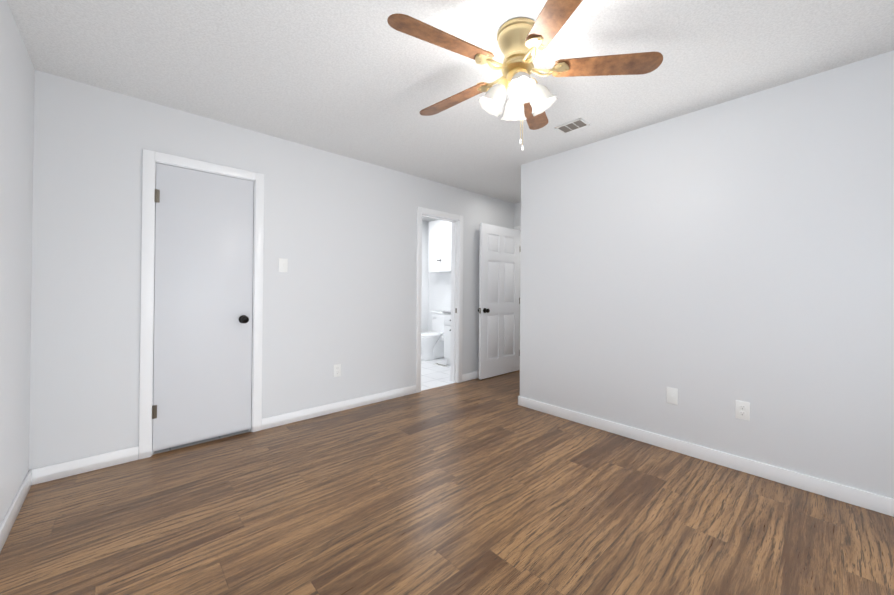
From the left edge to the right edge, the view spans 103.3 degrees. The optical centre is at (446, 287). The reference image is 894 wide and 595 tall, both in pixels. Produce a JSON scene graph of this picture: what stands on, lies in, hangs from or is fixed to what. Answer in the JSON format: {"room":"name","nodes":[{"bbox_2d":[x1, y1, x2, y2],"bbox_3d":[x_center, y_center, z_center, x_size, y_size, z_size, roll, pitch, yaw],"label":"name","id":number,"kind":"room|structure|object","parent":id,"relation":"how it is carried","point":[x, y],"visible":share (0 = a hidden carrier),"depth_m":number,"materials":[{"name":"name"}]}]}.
{"room":"empty bedroom","nodes":[
{"label":"empty bedroom","id":0,"kind":"room"},
{"bbox_2d":[0,0,34,524],"bbox_3d":[-1.702,-0.064,1.183,0.120,2.440,6.470,1,0,-42],"label":"wall","id":1,"kind":"structure","parent":0,"point":[17,77],"depth_m":1.75,"materials":[{"name":"white paint"}]},
{"bbox_2d":[0,468,35,552],"bbox_3d":[-0.998,1.111,0.498,0.014,0.092,4.268,1,0,-42],"label":"baseboard","id":2,"kind":"structure","parent":1,"relation":"attached to","point":[8,521],"depth_m":1.77,"materials":[{"name":"white wood"}]},
{"bbox_2d":[29,70,513,469],"bbox_3d":[-0.326,-0.036,4.087,6.072,2.440,0.120,1,0,-42],"label":"wall","id":3,"kind":"structure","parent":0,"point":[340,233],"depth_m":2.73,"materials":[{"name":"white paint"}]},
{"bbox_2d":[36,446,138,483],"bbox_3d":[-2.251,1.112,2.235,0.454,0.092,0.014,1,0,-42],"label":"baseboard","id":4,"kind":"structure","parent":3,"relation":"attached to","point":[78,466],"depth_m":2.21,"materials":[{"name":"white wood"}]},
{"bbox_2d":[139,149,263,459],"bbox_3d":[-1.840,0.139,2.700,0.656,2.051,0.121,1,0,-42],"label":"door frame","id":5,"kind":"structure","parent":3,"relation":"attached to","point":[251,429],"depth_m":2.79,"materials":[{"name":"white wood"}]},
{"bbox_2d":[152,163,253,451],"bbox_3d":[-1.798,0.137,2.641,0.632,2.006,0.107,1,0,-42],"label":"closet door","id":6,"kind":"structure","parent":3,"relation":"in","point":[202,348],"depth_m":2.64,"materials":[{"name":"white wood"}]},
{"bbox_2d":[279,258,287,271],"bbox_3d":[-1.395,-0.191,3.016,0.072,0.117,0.016,1,0,-42],"label":"light switch","id":7,"kind":"object","parent":3,"relation":"attached to","point":[283,265],"visible":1,"depth_m":3.02,"materials":[{"name":"white plastic"}]},
{"bbox_2d":[333,364,340,376],"bbox_3d":[-1.039,0.784,3.348,0.072,0.117,0.008,1,0,-42],"label":"outlet","id":8,"kind":"object","parent":3,"relation":"attached to","point":[337,370],"visible":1,"depth_m":3.35,"materials":[{"name":"white plastic"}]},
{"bbox_2d":[262,385,415,429],"bbox_3d":[-0.937,1.130,3.438,1.589,0.092,0.014,1,0,-42],"label":"baseboard","id":9,"kind":"structure","parent":3,"relation":"attached to","point":[282,419],"depth_m":3.31,"materials":[{"name":"white wood"}]},
{"bbox_2d":[416,207,462,392],"bbox_3d":[-0.121,0.137,4.278,0.730,2.100,0.156,1,0,-42],"label":"door frame","id":10,"kind":"structure","parent":3,"relation":"attached to","point":[420,210],"depth_m":4.43,"materials":[{"name":"white wood"}]},
{"bbox_2d":[462,371,478,381],"bbox_3d":[0.583,1.150,4.830,1.074,0.092,0.014,1,0,-42],"label":"baseboard","id":11,"kind":"structure","parent":3,"relation":"attached to","point":[473,375],"depth_m":4.56,"materials":[{"name":"white wood"}]},
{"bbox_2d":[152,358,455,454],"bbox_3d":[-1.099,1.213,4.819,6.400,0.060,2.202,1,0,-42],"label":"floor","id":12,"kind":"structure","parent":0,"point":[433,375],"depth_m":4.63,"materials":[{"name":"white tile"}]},
{"bbox_2d":[421,311,443,360],"bbox_3d":[-0.233,0.805,5.993,0.699,0.782,0.474,1,0,-42],"label":"toilet","id":13,"kind":"object","parent":12,"relation":"on","point":[432,345],"visible":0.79,"depth_m":5.92,"materials":[{"name":"white ceramic"}]},
{"bbox_2d":[443,310,450,364],"bbox_3d":[0.371,0.700,5.421,0.586,0.995,0.724,1,0,-42],"label":"bathroom vanity","id":14,"kind":"object","parent":12,"relation":"on","point":[447,330],"visible":0.15,"depth_m":5.44,"materials":[{"name":"white wood"}]},
{"bbox_2d":[421,221,428,351],"bbox_3d":[-2.091,-0.043,5.131,4.877,2.440,0.120,1,0,-42],"label":"wall","id":15,"kind":"structure","parent":0,"point":[425,286],"depth_m":6.60,"materials":[{"name":"white paint"}]},
{"bbox_2d":[428,272,450,331],"bbox_3d":[0.022,-0.031,4.490,2.385,2.440,0.004,1,0,-42],"label":"wall","id":16,"kind":"structure","parent":0,"point":[439,291],"depth_m":4.36,"materials":[{"name":"white paint"}]},
{"bbox_2d":[428,220,450,272],"bbox_3d":[-0.053,-0.726,6.156,0.248,0.910,0.630,1,0,-42],"label":"upper cabinet","id":17,"kind":"object","parent":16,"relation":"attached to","point":[439,254],"visible":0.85,"depth_m":6.10,"materials":[{"name":"white wood"}]},
{"bbox_2d":[0,370,893,594],"bbox_3d":[1.197,1.215,2.311,6.400,0.060,4.598,1,0,-42],"label":"floor","id":18,"kind":"structure","parent":0,"point":[485,486],"depth_m":1.79,"materials":[{"name":"wood"}]},
{"bbox_2d":[7,0,893,221],"bbox_3d":[0.473,-1.296,3.139,6.400,0.080,6.800,1,0,-42],"label":"ceiling","id":19,"kind":"structure","parent":0,"point":[362,80],"depth_m":1.98,"materials":[{"name":"paint"}]},
{"bbox_2d":[387,0,662,150],"bbox_3d":[0.308,-0.970,1.769,1.285,0.590,1.262,1,0,-42],"label":"ceiling fan","id":20,"kind":"object","parent":19,"relation":"hanging from","point":[530,100],"visible":1,"depth_m":1.68,"materials":[{"name":"brown wood"}]},
{"bbox_2d":[555,118,589,133],"bbox_3d":[0.972,-1.251,2.741,0.150,0.007,0.215,1,0,-42],"label":"ceiling vent","id":21,"kind":"object","parent":19,"relation":"in","point":[577,124],"visible":1,"depth_m":2.74,"materials":[{"name":"silver metal"}]},
{"bbox_2d":[514,202,520,225],"bbox_3d":[0.672,-0.019,5.634,0.120,2.440,3.110,1,0,-42],"label":"wall","id":22,"kind":"structure","parent":0,"point":[517,214],"depth_m":5.17,"materials":[{"name":"white paint"}]},
{"bbox_2d":[519,230,520,369],"bbox_3d":[1.354,0.176,4.886,0.121,2.051,0.871,1,0,-42],"label":"door frame","id":23,"kind":"structure","parent":22,"relation":"attached to","point":[519,304],"depth_m":5.19,"materials":[{"name":"white wood"}]},
{"bbox_2d":[478,223,519,379],"bbox_3d":[0.733,0.176,4.843,0.831,2.018,0.179,1,0,-42],"label":"entry door","id":24,"kind":"structure","parent":23,"relation":"attached to","point":[499,273],"depth_m":4.80,"materials":[{"name":"white wood"}]},
{"bbox_2d":[520,50,893,498],"bbox_3d":[1.924,-0.029,2.394,0.120,2.440,3.360,1,0,-42],"label":"wall","id":25,"kind":"structure","parent":0,"point":[711,264],"depth_m":2.31,"materials":[{"name":"white paint"}]},
{"bbox_2d":[666,387,677,404],"bbox_3d":[1.647,0.792,2.589,0.008,0.117,0.072,1,0,-42],"label":"outlet","id":26,"kind":"object","parent":25,"relation":"attached to","point":[671,395],"visible":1,"depth_m":2.59,"materials":[{"name":"white plastic"}]},
{"bbox_2d":[518,395,893,516],"bbox_3d":[1.811,1.144,2.403,0.014,0.092,3.224,1,0,-42],"label":"baseboard","id":27,"kind":"structure","parent":25,"relation":"attached to","point":[857,497],"depth_m":2.31,"materials":[{"name":"white wood"}]},
{"bbox_2d":[735,400,749,420],"bbox_3d":[1.918,0.795,2.294,0.008,0.117,0.072,1,0,-42],"label":"outlet","id":28,"kind":"object","parent":25,"relation":"attached to","point":[742,409],"visible":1,"depth_m":2.29,"materials":[{"name":"white plastic"}]}
]}

